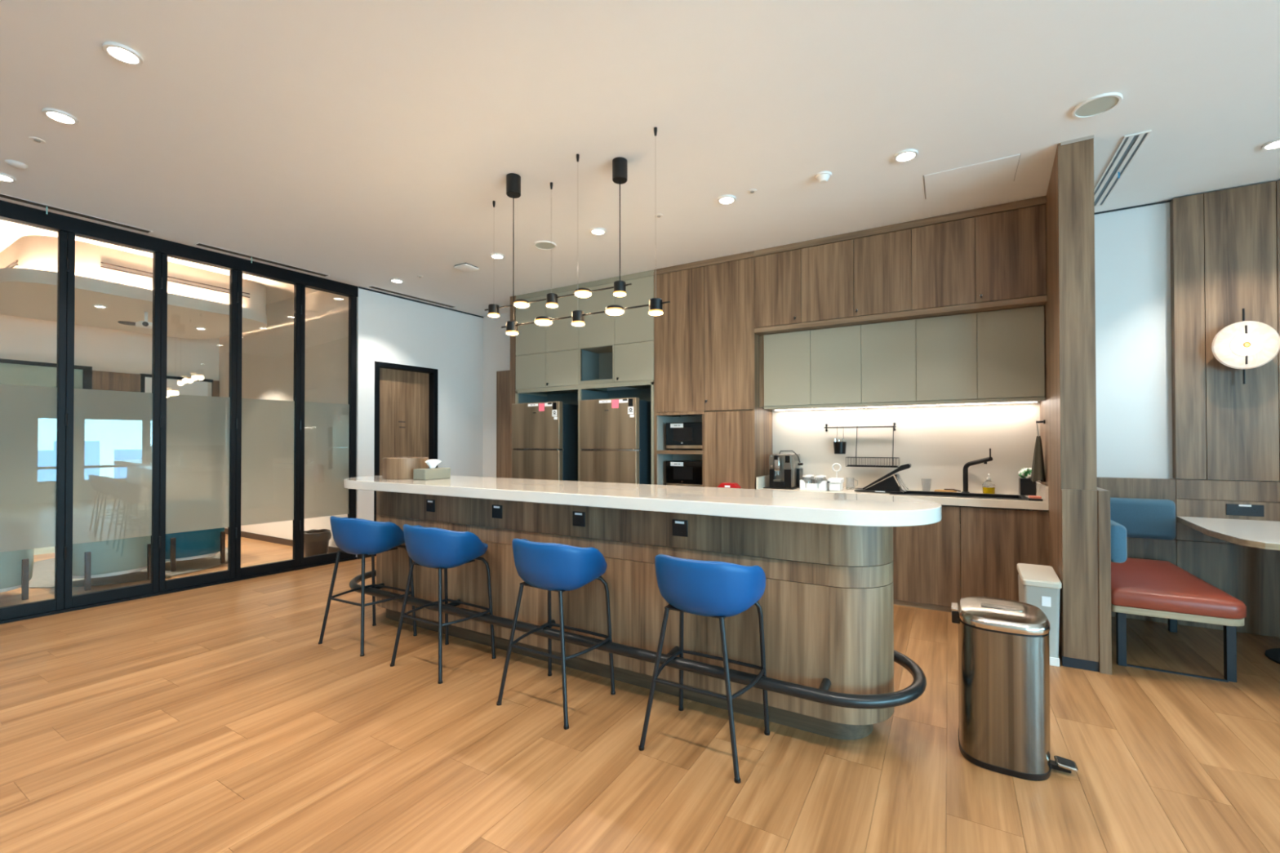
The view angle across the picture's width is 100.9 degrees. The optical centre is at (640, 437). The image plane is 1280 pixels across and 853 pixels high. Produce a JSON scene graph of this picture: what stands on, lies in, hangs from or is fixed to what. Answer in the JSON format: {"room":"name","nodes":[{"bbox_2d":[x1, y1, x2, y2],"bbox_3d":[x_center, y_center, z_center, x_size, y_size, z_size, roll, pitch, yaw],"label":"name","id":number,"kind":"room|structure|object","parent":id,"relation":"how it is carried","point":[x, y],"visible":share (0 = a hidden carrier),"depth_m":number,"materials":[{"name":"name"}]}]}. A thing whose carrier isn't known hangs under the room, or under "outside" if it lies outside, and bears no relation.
{"room":"common room","nodes":[
{"label":"common room","id":0,"kind":"room"},
{"bbox_2d":[0,314,218,395],"bbox_3d":[-7.648,-0.214,6.093,0.150,3.280,5.010,0,-1,30],"label":"wall","id":1,"kind":"structure","parent":0,"point":[22,339],"depth_m":6.99,"materials":[{"name":"beige paint"}]},
{"bbox_2d":[0,358,92,555],"bbox_3d":[-7.609,0.253,5.956,0.049,2.345,2.020,0,-1,30],"label":"wall","id":2,"kind":"structure","parent":1,"relation":"attached to","point":[15,372],"depth_m":6.43,"materials":[{"name":"beige paint"}]},
{"bbox_2d":[92,370,219,396],"bbox_3d":[-6.758,0.288,7.433,0.029,2.300,1.380,0,-1,30],"label":"wood panel","id":3,"kind":"object","parent":1,"relation":"attached to","point":[101,380],"visible":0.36,"depth_m":7.06,"materials":[{"name":"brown wood"}]},
{"bbox_2d":[139,373,213,395],"bbox_3d":[-6.654,-0.206,7.602,0.044,1.330,0.820,0,-1,30],"label":"whiteboard","id":4,"kind":"object","parent":1,"relation":"attached to","point":[175,384],"visible":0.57,"depth_m":7.63,"materials":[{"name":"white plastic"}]},
{"bbox_2d":[0,235,266,314],"bbox_3d":[-5.740,-1.681,6.075,1.780,0.349,2.020,0,-1,30],"label":"ceiling","id":5,"kind":"structure","parent":0,"point":[31,251],"depth_m":5.28,"materials":[{"name":"beige paint"}]},
{"bbox_2d":[0,267,266,339],"bbox_3d":[-5.778,-1.422,5.967,2.120,0.120,2.140,0,-1,30],"label":"ceiling","id":6,"kind":"structure","parent":5,"relation":"hanging from","point":[29,293],"depth_m":5.62,"materials":[{"name":"beige paint"}]},
{"bbox_2d":[135,311,152,328],"bbox_3d":[-5.367,-1.277,5.749,0.190,0.175,0.140,0,-1,30],"label":"projector","id":7,"kind":"object","parent":6,"relation":"hanging from","point":[144,324],"visible":0.84,"depth_m":5.72,"materials":[{"name":"white plastic"}]},
{"bbox_2d":[100,262,249,297],"bbox_3d":[-4.930,-1.676,5.689,0.007,0.051,1.270,0,-1,30],"label":"ceiling vent","id":8,"kind":"object","parent":5,"relation":"in","point":[100,262],"visible":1,"depth_m":5.61,"materials":[{"name":"brown metal"}]},
{"bbox_2d":[0,219,318,304],"bbox_3d":[-6.182,-1.913,5.252,3.650,0.100,5.010,0,-1,30],"label":"ceiling","id":9,"kind":"structure","parent":0,"point":[10,232],"depth_m":5.38,"materials":[{"name":"beige paint"}]},
{"bbox_2d":[218,290,348,547],"bbox_3d":[-4.893,-0.206,7.223,3.470,3.280,0.120,0,-1,30],"label":"wall","id":10,"kind":"structure","parent":0,"point":[268,352],"depth_m":7.00,"materials":[{"name":"beige paint"}]},
{"bbox_2d":[224,528,340,553],"bbox_3d":[-4.954,1.393,7.168,3.398,0.080,0.012,0,-1,30],"label":"baseboard","id":11,"kind":"structure","parent":10,"relation":"attached to","point":[243,534],"depth_m":7.22,"materials":[{"name":"brown wood"}]},
{"bbox_2d":[355,288,483,557],"bbox_3d":[-2.866,-0.167,6.975,0.150,3.192,1.820,0,-1,34],"label":"wall","id":12,"kind":"structure","parent":0,"point":[390,329],"depth_m":6.98,"materials":[{"name":"white paint"}]},
{"bbox_2d":[0,556,357,624],"bbox_3d":[-4.613,1.395,4.343,0.104,0.022,4.490,0,-1,34],"label":"trim","id":13,"kind":"structure","parent":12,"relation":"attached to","point":[18,619],"depth_m":4.71,"materials":[{"name":"black metal"}]},
{"bbox_2d":[0,217,69,620],"bbox_3d":[-4.823,-0.143,4.050,0.071,3.049,0.588,0,-1,36],"label":"glass panel","id":14,"kind":"object","parent":13,"relation":"on","point":[33,420],"visible":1,"depth_m":4.16,"materials":[{"name":"clear glass"}]},
{"bbox_2d":[63,231,163,608],"bbox_3d":[-4.498,-0.139,4.527,0.071,3.049,0.593,0,-1,36],"label":"glass panel","id":15,"kind":"object","parent":13,"relation":"on","point":[113,437],"visible":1,"depth_m":4.50,"materials":[{"name":"clear glass"}]},
{"bbox_2d":[159,253,238,591],"bbox_3d":[-4.174,-0.135,5.003,0.071,3.049,0.586,0,-1,36],"label":"glass panel","id":16,"kind":"object","parent":13,"relation":"on","point":[197,487],"visible":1,"depth_m":4.99,"materials":[{"name":"clear glass"}]},
{"bbox_2d":[235,270,302,578],"bbox_3d":[-3.851,-0.130,5.479,0.071,3.049,0.589,0,-1,36],"label":"glass panel","id":17,"kind":"object","parent":13,"relation":"on","point":[268,432],"visible":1,"depth_m":5.47,"materials":[{"name":"clear glass"}]},
{"bbox_2d":[299,284,356,567],"bbox_3d":[-3.522,-0.126,5.961,0.055,3.049,0.603,0,-1,34],"label":"glass panel","id":18,"kind":"object","parent":13,"relation":"on","point":[327,457],"visible":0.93,"depth_m":5.96,"materials":[{"name":"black glass"}]},
{"bbox_2d":[0,200,358,297],"bbox_3d":[-4.618,-1.725,4.373,0.100,0.121,4.490,0,-1,34],"label":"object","id":19,"kind":"structure","parent":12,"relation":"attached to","point":[33,217],"depth_m":4.73,"materials":[{"name":"black metal"}]},
{"bbox_2d":[373,360,437,555],"bbox_3d":[-3.007,0.257,6.732,0.145,2.340,0.866,0,-1,34],"label":"door","id":20,"kind":"structure","parent":12,"relation":"in","point":[406,397],"depth_m":6.76,"materials":[{"name":"brown wood"}]},
{"bbox_2d":[358,286,483,317],"bbox_3d":[-2.798,-1.754,6.949,0.011,0.017,1.810,0,-1,34],"label":"trim","id":21,"kind":"structure","parent":12,"relation":"attached to","point":[377,291],"depth_m":6.82,"materials":[{"name":"paint"}]},
{"bbox_2d":[0,0,1279,316],"bbox_3d":[0.297,-1.896,1.175,12.250,0.150,9.100,0,-1,30],"label":"ceiling","id":22,"kind":"structure","parent":0,"point":[364,144],"depth_m":2.98,"materials":[{"name":"paint"}]},
{"bbox_2d":[4,159,27,168],"bbox_3d":[-4.087,-1.783,3.463,0.100,0.021,0.100,0,-1,30],"label":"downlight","id":23,"kind":"object","parent":22,"relation":"attached to","point":[13,163],"visible":1,"depth_m":3.44,"materials":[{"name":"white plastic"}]},
{"bbox_2d":[42,107,78,124],"bbox_3d":[-3.243,-1.793,2.956,0.138,0.013,0.138,0,-1,30],"label":"recessed light","id":24,"kind":"object","parent":22,"relation":"in","point":[57,115],"visible":1,"depth_m":2.95,"materials":[{"name":"white plastic"}]},
{"bbox_2d":[0,193,152,233],"bbox_3d":[-4.771,-1.788,3.843,0.083,0.004,1.830,0,-1,34],"label":"ceiling vent","id":25,"kind":"object","parent":22,"relation":"in","point":[4,196],"visible":1,"depth_m":4.20,"materials":[{"name":"metal"}]},
{"bbox_2d":[102,41,143,65],"bbox_3d":[-2.426,-1.798,2.480,0.138,0.013,0.138,0,-1,30],"label":"recessed light","id":26,"kind":"object","parent":22,"relation":"in","point":[120,52],"visible":1,"depth_m":2.47,"materials":[{"name":"white plastic"}]},
{"bbox_2d":[193,242,329,276],"bbox_3d":[-3.759,-1.775,5.330,0.083,0.004,1.158,0,-1,34],"label":"ceiling vent","id":27,"kind":"object","parent":22,"relation":"in","point":[197,243],"visible":1,"depth_m":5.27,"materials":[{"name":"metal"}]},
{"bbox_2d":[366,285,456,307],"bbox_3d":[-2.850,-1.763,6.675,0.083,0.004,1.178,0,-1,34],"label":"ceiling vent","id":28,"kind":"object","parent":22,"relation":"in","point":[370,286],"visible":1,"depth_m":6.63,"materials":[{"name":"metal"}]},
{"bbox_2d":[453,262,479,272],"bbox_3d":[-1.808,-1.757,5.494,0.190,0.042,0.190,0,-1,30],"label":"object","id":29,"kind":"object","parent":22,"relation":"attached to","point":[465,267],"visible":1,"depth_m":5.45,"materials":[{"name":"white plastic"}]},
{"bbox_2d":[533,240,556,249],"bbox_3d":[-0.884,-1.779,4.900,0.210,0.012,0.210,0,-1,30],"label":"ceiling speaker","id":30,"kind":"object","parent":22,"relation":"attached to","point":[542,245],"visible":0.95,"depth_m":4.89,"materials":[{"name":"white plastic"}]},
{"bbox_2d":[535,242,555,248],"bbox_3d":[-0.884,-1.781,4.900,0.181,0.006,0.181,0,-1,30],"label":"grille","id":31,"kind":"object","parent":30,"relation":"attached to","point":[538,245],"depth_m":4.89,"materials":[{"name":"grey"}]},
{"bbox_2d":[484,156,631,317],"bbox_3d":[-0.626,-1.356,3.724,1.311,0.880,0.116,0,-1,30],"label":"linear pendant","id":32,"kind":"object","parent":22,"relation":"hanging from","point":[620,164],"visible":0.98,"depth_m":3.53,"materials":[{"name":"black metal"}]},
{"bbox_2d":[501,126,670,335],"bbox_3d":[-0.401,-1.254,3.360,1.314,1.090,0.116,0,-1,30],"label":"linear pendant","id":33,"kind":"object","parent":22,"relation":"hanging from","point":[513,180],"visible":1,"depth_m":3.44,"materials":[{"name":"black metal"}]},
{"bbox_2d":[717,195,736,204],"bbox_3d":[0.649,-1.788,3.979,0.138,0.013,0.138,0,-1,30],"label":"recessed light","id":34,"kind":"object","parent":22,"relation":"in","point":[724,199],"visible":1,"depth_m":3.97,"materials":[{"name":"white plastic"}]},
{"bbox_2d":[814,170,831,183],"bbox_3d":[1.253,-1.775,3.626,0.112,0.048,0.112,0,-1,30],"label":"smoke detector","id":35,"kind":"object","parent":22,"relation":"attached to","point":[822,177],"visible":1,"depth_m":3.60,"materials":[{"name":"white plastic"}]},
{"bbox_2d":[893,148,917,162],"bbox_3d":[1.691,-1.795,3.371,0.138,0.013,0.138,0,-1,30],"label":"recessed light","id":36,"kind":"object","parent":22,"relation":"in","point":[905,155],"visible":1,"depth_m":3.36,"materials":[{"name":"white plastic"}]},
{"bbox_2d":[923,154,1020,199],"bbox_3d":[2.281,-1.798,3.670,0.548,0.004,0.412,0,-1,30],"label":"access hatch","id":37,"kind":"object","parent":22,"relation":"attached to","point":[1000,171],"visible":1,"depth_m":3.65,"materials":[{"name":"paint"}]},
{"bbox_2d":[1071,92,1122,118],"bbox_3d":[2.481,-1.802,2.875,0.210,0.012,0.210,0,-1,30],"label":"ceiling speaker","id":38,"kind":"object","parent":22,"relation":"attached to","point":[1096,105],"visible":1,"depth_m":2.87,"materials":[{"name":"white plastic"}]},
{"bbox_2d":[1075,96,1119,116],"bbox_3d":[2.481,-1.804,2.875,0.181,0.006,0.181,0,-1,30],"label":"grille","id":39,"kind":"object","parent":38,"relation":"attached to","point":[1093,106],"depth_m":2.87,"materials":[{"name":"grey"}]},
{"bbox_2d":[1093,129,1151,206],"bbox_3d":[3.234,-1.798,3.622,0.120,0.007,1.130,0,-1,30],"label":"ceiling vent","id":40,"kind":"object","parent":22,"relation":"in","point":[1130,145],"visible":0.79,"depth_m":3.49,"materials":[{"name":"white plastic"}]},
{"bbox_2d":[1261,137,1279,150],"bbox_3d":[3.902,-1.799,3.233,0.138,0.013,0.138,0,-1,30],"label":"recessed light","id":41,"kind":"object","parent":22,"relation":"in","point":[1274,144],"visible":1,"depth_m":3.25,"materials":[{"name":"white plastic"}]},
{"bbox_2d":[0,533,1279,852],"bbox_3d":[-1.146,1.440,1.988,15.600,0.120,9.100,0,-1,30],"label":"floor","id":42,"kind":"structure","parent":0,"point":[216,718],"depth_m":2.30,"materials":[{"name":"brown wood"}]},
{"bbox_2d":[0,548,33,600],"bbox_3d":[-5.671,1.054,4.516,0.636,0.690,0.620,0,-1,30],"label":"lounge chair","id":43,"kind":"object","parent":42,"relation":"on","point":[16,566],"visible":0.64,"depth_m":4.53,"materials":[{"name":"green fabric"}]},
{"bbox_2d":[28,547,227,587],"bbox_3d":[-5.774,1.417,5.963,2.340,0.009,1.919,0,-1,30],"label":"rug","id":44,"kind":"object","parent":42,"relation":"on","point":[43,571],"visible":0.16,"depth_m":5.48,"materials":[{"name":"beige carpet"}]},
{"bbox_2d":[72,535,151,591],"bbox_3d":[-5.219,1.060,5.191,0.636,0.690,0.620,0,-1,30],"label":"sofa","id":45,"kind":"object","parent":44,"relation":"on","point":[105,558],"visible":0.34,"depth_m":4.98,"materials":[{"name":"green fabric"}]},
{"bbox_2d":[165,527,225,572],"bbox_3d":[-5.061,1.067,5.897,0.636,0.690,0.620,0,-1,30],"label":"lounge chair","id":46,"kind":"object","parent":44,"relation":"on","point":[188,545],"visible":0.33,"depth_m":5.71,"materials":[{"name":"teal fabric"}]},
{"bbox_2d":[303,528,331,556],"bbox_3d":[-3.867,1.269,6.296,0.314,0.309,0.318,0,-1,30],"label":"basket","id":47,"kind":"object","parent":42,"relation":"on","point":[316,542],"visible":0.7,"depth_m":6.20,"materials":[{"name":"brown plastic"}]},
{"bbox_2d":[318,515,417,657],"bbox_3d":[-1.865,0.963,3.645,0.501,0.872,0.470,0,-1,28],"label":"bar stool","id":48,"kind":"object","parent":42,"relation":"on","point":[357,536],"visible":0.92,"depth_m":3.47,"materials":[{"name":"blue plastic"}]},
{"bbox_2d":[390,524,496,684],"bbox_3d":[-1.206,0.958,3.269,0.501,0.872,0.470,0,-1,31],"label":"bar stool","id":49,"kind":"object","parent":42,"relation":"on","point":[438,548],"visible":1,"depth_m":3.10,"materials":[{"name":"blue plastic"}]},
{"bbox_2d":[511,401,577,480],"bbox_3d":[-1.046,0.509,6.451,0.755,1.825,0.704,0,-1,30],"label":"fridge","id":50,"kind":"object","parent":42,"relation":"on","point":[544,435],"visible":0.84,"depth_m":6.15,"materials":[{"name":"brown metal"}]},
{"bbox_2d":[496,538,615,729],"bbox_3d":[-0.429,0.953,2.794,0.501,0.872,0.470,0,-1,31],"label":"bar stool","id":51,"kind":"object","parent":42,"relation":"on","point":[560,568],"visible":0.99,"depth_m":2.62,"materials":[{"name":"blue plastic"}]},
{"bbox_2d":[510,269,653,484],"bbox_3d":[-0.606,-0.175,6.341,2.057,3.190,0.618,0,-1,30],"label":"housing","id":52,"kind":"object","parent":42,"relation":"on","point":[560,361],"visible":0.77,"depth_m":6.15,"materials":[{"name":"grey wood"}]},
{"bbox_2d":[579,397,651,484],"bbox_3d":[-0.169,0.504,5.939,0.755,1.825,0.704,0,-1,30],"label":"fridge","id":53,"kind":"object","parent":42,"relation":"on","point":[615,433],"visible":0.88,"depth_m":5.64,"materials":[{"name":"brown metal"}]},
{"bbox_2d":[343,475,942,740],"bbox_3d":[-0.476,0.855,3.420,4.220,1.076,0.780,0,-1,30],"label":"kitchen island","id":54,"kind":"object","parent":42,"relation":"on","point":[825,558],"visible":0.87,"depth_m":2.70,"materials":[{"name":"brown wood"}]},
{"bbox_2d":[492,504,502,519],"bbox_3d":[-0.923,0.479,3.402,0.088,0.085,0.006,0,-1,30],"label":"socket","id":55,"kind":"object","parent":54,"relation":"attached to","point":[496,508],"depth_m":3.40,"materials":[{"name":"black plastic"}]},
{"bbox_2d":[573,511,585,526],"bbox_3d":[-0.358,0.475,3.073,0.088,0.085,0.006,0,-1,30],"label":"socket","id":56,"kind":"object","parent":54,"relation":"attached to","point":[579,517],"depth_m":3.07,"materials":[{"name":"black plastic"}]},
{"bbox_2d":[343,475,942,526],"bbox_3d":[-0.477,0.348,3.425,4.220,0.064,0.780,0,-1,30],"label":"island countertop","id":57,"kind":"structure","parent":54,"relation":"on","point":[810,507],"depth_m":2.75,"materials":[{"name":"white stone"}]},
{"bbox_2d":[382,457,428,479],"bbox_3d":[-1.873,0.243,4.218,0.336,0.163,0.336,0,-1,30],"label":"box","id":58,"kind":"object","parent":57,"relation":"on","point":[393,468],"visible":0.83,"depth_m":4.07,"materials":[{"name":"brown wood"}]},
{"bbox_2d":[413,459,450,479],"bbox_3d":[-1.618,0.247,4.109,0.130,0.153,0.250,0,-1,27],"label":"tissue box","id":59,"kind":"object","parent":57,"relation":"on","point":[432,473],"visible":1,"depth_m":4.06,"materials":[{"name":"grey cardboard"}]},
{"bbox_2d":[672,519,688,537],"bbox_3d":[0.205,0.471,2.744,0.088,0.085,0.006,0,-1,30],"label":"socket","id":60,"kind":"object","parent":54,"relation":"attached to","point":[680,526],"depth_m":2.74,"materials":[{"name":"black plastic"}]},
{"bbox_2d":[638,554,769,783],"bbox_3d":[0.309,0.948,2.396,0.501,0.872,0.470,0,-1,30],"label":"bar stool","id":61,"kind":"object","parent":42,"relation":"on","point":[721,590],"visible":1,"depth_m":2.22,"materials":[{"name":"blue leather"}]},
{"bbox_2d":[653,250,772,488],"bbox_3d":[0.755,-0.184,5.546,1.092,3.190,0.618,0,-1,30],"label":"tall cabinet","id":62,"kind":"object","parent":42,"relation":"on","point":[706,344],"visible":0.68,"depth_m":5.26,"materials":[{"name":"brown wood"}]},
{"bbox_2d":[656,449,703,454],"bbox_3d":[0.497,0.155,5.596,0.535,0.038,0.391,0,-1,30],"label":"shelf","id":63,"kind":"object","parent":62,"relation":"attached to","point":[658,451],"depth_m":5.47,"materials":[{"name":"brown wood"}]},
{"bbox_2d":[666,422,702,449],"bbox_3d":[0.531,-0.009,5.612,0.456,0.290,0.271,0,-1,30],"label":"microwave","id":64,"kind":"object","parent":62,"relation":"on","point":[679,436],"visible":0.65,"depth_m":5.51,"materials":[{"name":"black plastic"}]},
{"bbox_2d":[666,460,702,486],"bbox_3d":[0.532,0.395,5.608,0.456,0.290,0.271,0,-1,30],"label":"microwave","id":65,"kind":"object","parent":62,"relation":"on","point":[678,473],"visible":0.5,"depth_m":5.51,"materials":[{"name":"black plastic"}]},
{"bbox_2d":[893,506,1049,612],"bbox_3d":[2.207,0.974,4.702,2.211,0.855,0.596,0,-1,30],"label":"base cabinet","id":66,"kind":"object","parent":42,"relation":"on","point":[935,566],"visible":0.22,"depth_m":4.16,"materials":[{"name":"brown wood"}]},
{"bbox_2d":[755,475,1048,510],"bbox_3d":[2.199,0.459,4.692,2.217,0.171,0.607,0,-1,30],"label":"countertop","id":67,"kind":"structure","parent":66,"relation":"on","point":[1042,490],"depth_m":4.15,"materials":[{"name":"stone"}]},
{"bbox_2d":[763,450,803,489],"bbox_3d":[1.423,0.308,5.168,0.335,0.363,0.395,0,-1,30],"label":"coffee machine","id":68,"kind":"object","parent":67,"relation":"on","point":[785,472],"visible":1,"depth_m":5.06,"materials":[{"name":"black plastic"}]},
{"bbox_2d":[800,479,829,490],"bbox_3d":[1.639,0.442,4.951,0.235,0.091,0.230,0,-1,30],"label":"storage bin","id":69,"kind":"object","parent":67,"relation":"on","point":[824,486],"visible":0.51,"depth_m":4.85,"materials":[{"name":"white plastic"}]},
{"bbox_2d":[826,477,844,491],"bbox_3d":[1.792,0.431,4.852,0.116,0.111,0.186,0,-1,30],"label":"storage box","id":70,"kind":"object","parent":67,"relation":"on","point":[836,484],"visible":1,"depth_m":4.79,"materials":[{"name":"white plastic"}]},
{"bbox_2d":[854,462,911,493],"bbox_3d":[2.152,0.354,4.692,0.443,0.251,0.242,0,-1,30],"label":"dish rack","id":71,"kind":"object","parent":67,"relation":"on","point":[892,484],"visible":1,"depth_m":4.60,"materials":[{"name":"black plastic"}]},
{"bbox_2d":[854,488,904,493],"bbox_3d":[2.129,0.473,4.705,0.390,0.012,0.240,0,-1,30],"label":"tray","id":72,"kind":"object","parent":71,"relation":"on","point":[869,490],"depth_m":4.61,"materials":[{"name":"black plastic"}]},
{"bbox_2d":[889,490,1028,524],"bbox_3d":[2.633,0.587,4.415,0.970,0.222,0.410,0,-1,30],"label":"sink","id":73,"kind":"object","parent":67,"relation":"in","point":[1020,497],"visible":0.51,"depth_m":4.42,"materials":[{"name":"black metal"}]},
{"bbox_2d":[961,448,992,493],"bbox_3d":[2.843,0.287,4.478,0.060,0.390,0.304,0,-1,-7],"label":"faucet","id":74,"kind":"object","parent":67,"relation":"on","point":[965,471],"visible":0.99,"depth_m":4.57,"materials":[{"name":"black metal"}]},
{"bbox_2d":[982,473,995,493],"bbox_3d":[2.973,0.394,4.514,0.090,0.175,0.090,0,-1,-13],"label":"soap dispenser","id":75,"kind":"object","parent":67,"relation":"on","point":[988,486],"visible":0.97,"depth_m":4.48,"materials":[{"name":"clear plastic"}]},
{"bbox_2d":[1018,477,1035,495],"bbox_3d":[3.202,0.407,4.378,0.103,0.136,0.105,0,-1,30],"label":"caddy","id":76,"kind":"object","parent":67,"relation":"on","point":[1026,486],"visible":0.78,"depth_m":4.33,"materials":[{"name":"plastic"}]},
{"bbox_2d":[1017,467,1031,478],"bbox_3d":[3.196,0.297,4.370,0.098,0.089,0.105,0,-1,-15],"label":"plastic bag","id":77,"kind":"object","parent":76,"relation":"in","point":[1024,473],"visible":0.9,"depth_m":4.36,"materials":[{"name":"plastic"}]},
{"bbox_2d":[951,595,1078,781],"bbox_3d":[1.613,1.060,2.309,0.438,0.640,0.390,0,-1,30],"label":"pedal bin","id":78,"kind":"object","parent":42,"relation":"on","point":[1004,644],"visible":1,"depth_m":2.17,"materials":[{"name":"silver metal"}]},
{"bbox_2d":[1016,563,1062,666],"bbox_3d":[2.541,1.118,3.376,0.194,0.542,0.350,0,-1,30],"label":"plastic bin","id":79,"kind":"object","parent":42,"relation":"on","point":[1040,586],"visible":0.59,"depth_m":3.24,"materials":[{"name":"white plastic"}]},
{"bbox_2d":[1111,557,1246,682],"bbox_3d":[3.342,1.142,3.502,0.581,0.494,1.205,0,-1,30],"label":"bench","id":80,"kind":"object","parent":42,"relation":"on","point":[1140,587],"visible":0.74,"depth_m":3.08,"materials":[{"name":"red leather"}]},
{"bbox_2d":[1111,557,1246,619],"bbox_3d":[3.342,0.946,3.504,0.581,0.102,1.205,0,-1,30],"label":"seat cushion","id":81,"kind":"object","parent":80,"relation":"on","point":[1140,585],"depth_m":3.09,"materials":[{"name":"red leather"}]},
{"bbox_2d":[1176,515,1279,664],"bbox_3d":[4.158,0.982,3.140,1.195,0.806,1.180,0,-1,30],"label":"table","id":82,"kind":"object","parent":42,"relation":"on","point":[1265,535],"visible":1,"depth_m":3.33,"materials":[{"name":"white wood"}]},
{"bbox_2d":[482,202,1271,494],"bbox_3d":[2.581,-0.193,4.921,12.100,3.192,0.162,0,-1,30],"label":"wall","id":83,"kind":"structure","parent":0,"point":[1132,246],"depth_m":4.43,"materials":[{"name":"white paint"}]},
{"bbox_2d":[496,369,510,478],"bbox_3d":[-1.758,0.246,7.352,0.650,2.370,0.030,0,-1,30],"label":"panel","id":84,"kind":"structure","parent":83,"relation":"in","point":[503,377],"depth_m":7.44,"materials":[{"name":"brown wood"}]},
{"bbox_2d":[824,422,896,431],"bbox_3d":[2.102,-0.097,5.080,0.640,0.080,0.044,0,-1,30],"label":"rail","id":85,"kind":"object","parent":83,"relation":"attached to","point":[894,424],"visible":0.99,"depth_m":5.02,"materials":[{"name":"black metal"}]},
{"bbox_2d":[833,426,846,453],"bbox_3d":[1.934,0.027,5.129,0.120,0.267,0.120,0,-1,30],"label":"hanging pot","id":86,"kind":"object","parent":85,"relation":"hanging from","point":[839,447],"visible":1,"depth_m":5.08,"materials":[{"name":"black plastic"}]},
{"bbox_2d":[845,425,898,467],"bbox_3d":[2.178,0.084,4.969,0.455,0.388,0.117,0,-1,30],"label":"wire basket","id":87,"kind":"object","parent":85,"relation":"hanging from","point":[855,457],"visible":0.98,"depth_m":4.95,"materials":[{"name":"black metal"}]},
{"bbox_2d":[754,195,1047,335],"bbox_3d":[2.188,-1.394,4.720,2.230,0.788,0.618,0,-1,30],"label":"upper cabinet","id":88,"kind":"object","parent":83,"relation":"attached to","point":[991,258],"visible":1,"depth_m":4.38,"materials":[{"name":"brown wood"}]},
{"bbox_2d":[759,305,1045,409],"bbox_3d":[2.228,-0.637,4.778,2.229,0.723,0.466,0,-1,30],"label":"upper cabinet","id":89,"kind":"object","parent":83,"relation":"attached to","point":[997,356],"visible":1,"depth_m":4.48,"materials":[{"name":"grey laminate"}]},
{"bbox_2d":[774,401,1036,410],"bbox_3d":[2.318,-0.283,4.882,2.165,0.006,0.015,0,-1,30],"label":"light","id":90,"kind":"object","parent":89,"relation":"attached to","point":[1024,402],"visible":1,"depth_m":4.79,"materials":[{"name":"beige"}]},
{"bbox_2d":[1094,200,1171,214],"bbox_3d":[5.460,-1.802,3.167,4.740,0.011,0.011,0,-1,30],"label":"trim","id":91,"kind":"structure","parent":83,"relation":"attached to","point":[1168,201],"depth_m":4.11,"materials":[{"name":"paint"}]},
{"bbox_2d":[1097,477,1279,637],"bbox_3d":[5.429,0.843,3.128,4.584,1.077,0.069,0,-1,30],"label":"panelling","id":92,"kind":"object","parent":83,"relation":"attached to","point":[1250,575],"visible":0.41,"depth_m":3.82,"materials":[{"name":"grey wood"}]},
{"bbox_2d":[1110,497,1176,540],"bbox_3d":[3.702,0.611,4.025,0.520,0.295,0.124,0,-1,30],"label":"cushion","id":93,"kind":"object","parent":92,"relation":"attached to","point":[1144,518],"visible":0.62,"depth_m":3.93,"materials":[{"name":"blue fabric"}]},
{"bbox_2d":[1226,503,1263,516],"bbox_3d":[4.288,0.517,3.751,0.186,0.080,0.009,0,-1,30],"label":"wall socket","id":94,"kind":"object","parent":92,"relation":"attached to","point":[1231,508],"visible":1,"depth_m":3.75,"materials":[{"name":"black plastic"}]},
{"bbox_2d":[1169,180,1279,481],"bbox_3d":[5.705,-0.750,2.981,3.940,2.097,0.069,0,-1,30],"label":"panelling","id":95,"kind":"object","parent":83,"relation":"attached to","point":[1225,243],"visible":0.97,"depth_m":3.81,"materials":[{"name":"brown wood"}]},
{"bbox_2d":[1211,308,1279,384],"bbox_3d":[4.234,-0.637,3.717,0.336,0.530,0.140,0,-1,30],"label":"wall lamp","id":96,"kind":"object","parent":95,"relation":"attached to","point":[1244,344],"visible":1,"depth_m":3.67,"materials":[{"name":"beige"}]},
{"bbox_2d":[1040,138,1097,662],"bbox_3d":[2.990,-0.203,3.791,0.169,3.191,1.400,0,-1,30],"label":"wall pillar","id":97,"kind":"structure","parent":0,"point":[1068,434],"depth_m":3.21,"materials":[{"name":"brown wood"}]},
{"bbox_2d":[1060,134,1093,146],"bbox_3d":[2.638,-1.793,3.194,0.157,0.020,0.010,0,-1,30],"label":"trim","id":98,"kind":"structure","parent":97,"relation":"attached to","point":[1090,137],"depth_m":3.19,"materials":[{"name":"silver metal"}]},
{"bbox_2d":[1061,487,1111,675],"bbox_3d":[2.987,0.855,3.717,0.222,1.072,1.335,0,-1,30],"label":"wall","id":99,"kind":"structure","parent":0,"point":[1086,513],"depth_m":3.15,"materials":[{"name":"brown wood"}]},
{"bbox_2d":[1062,656,1098,671],"bbox_3d":[2.635,1.358,3.167,0.171,0.058,0.012,0,-1,30],"label":"trim","id":100,"kind":"structure","parent":99,"relation":"attached to","point":[1084,664],"depth_m":3.16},
{"bbox_2d":[1110,520,1127,563],"bbox_3d":[3.101,0.636,3.603,0.089,0.228,1.120,0,-1,30],"label":"cushion","id":101,"kind":"object","parent":99,"relation":"attached to","point":[1117,531],"visible":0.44,"depth_m":3.12,"materials":[{"name":"blue fabric"}]},
{"bbox_3d":[3.101,-0.120,4.097,0.058,0.032,0.032,0,-1,30],"label":"towel hook","id":102,"kind":"object","parent":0,"visible":0},
{"bbox_2d":[1030,420,1045,482],"bbox_3d":[3.083,0.107,4.106,0.132,0.479,0.093,0,-1,-40],"label":"hand towel","id":103,"kind":"object","parent":102,"relation":"hanging from","point":[1037,473],"visible":1,"depth_m":4.08,"materials":[{"name":"grey fabric"}]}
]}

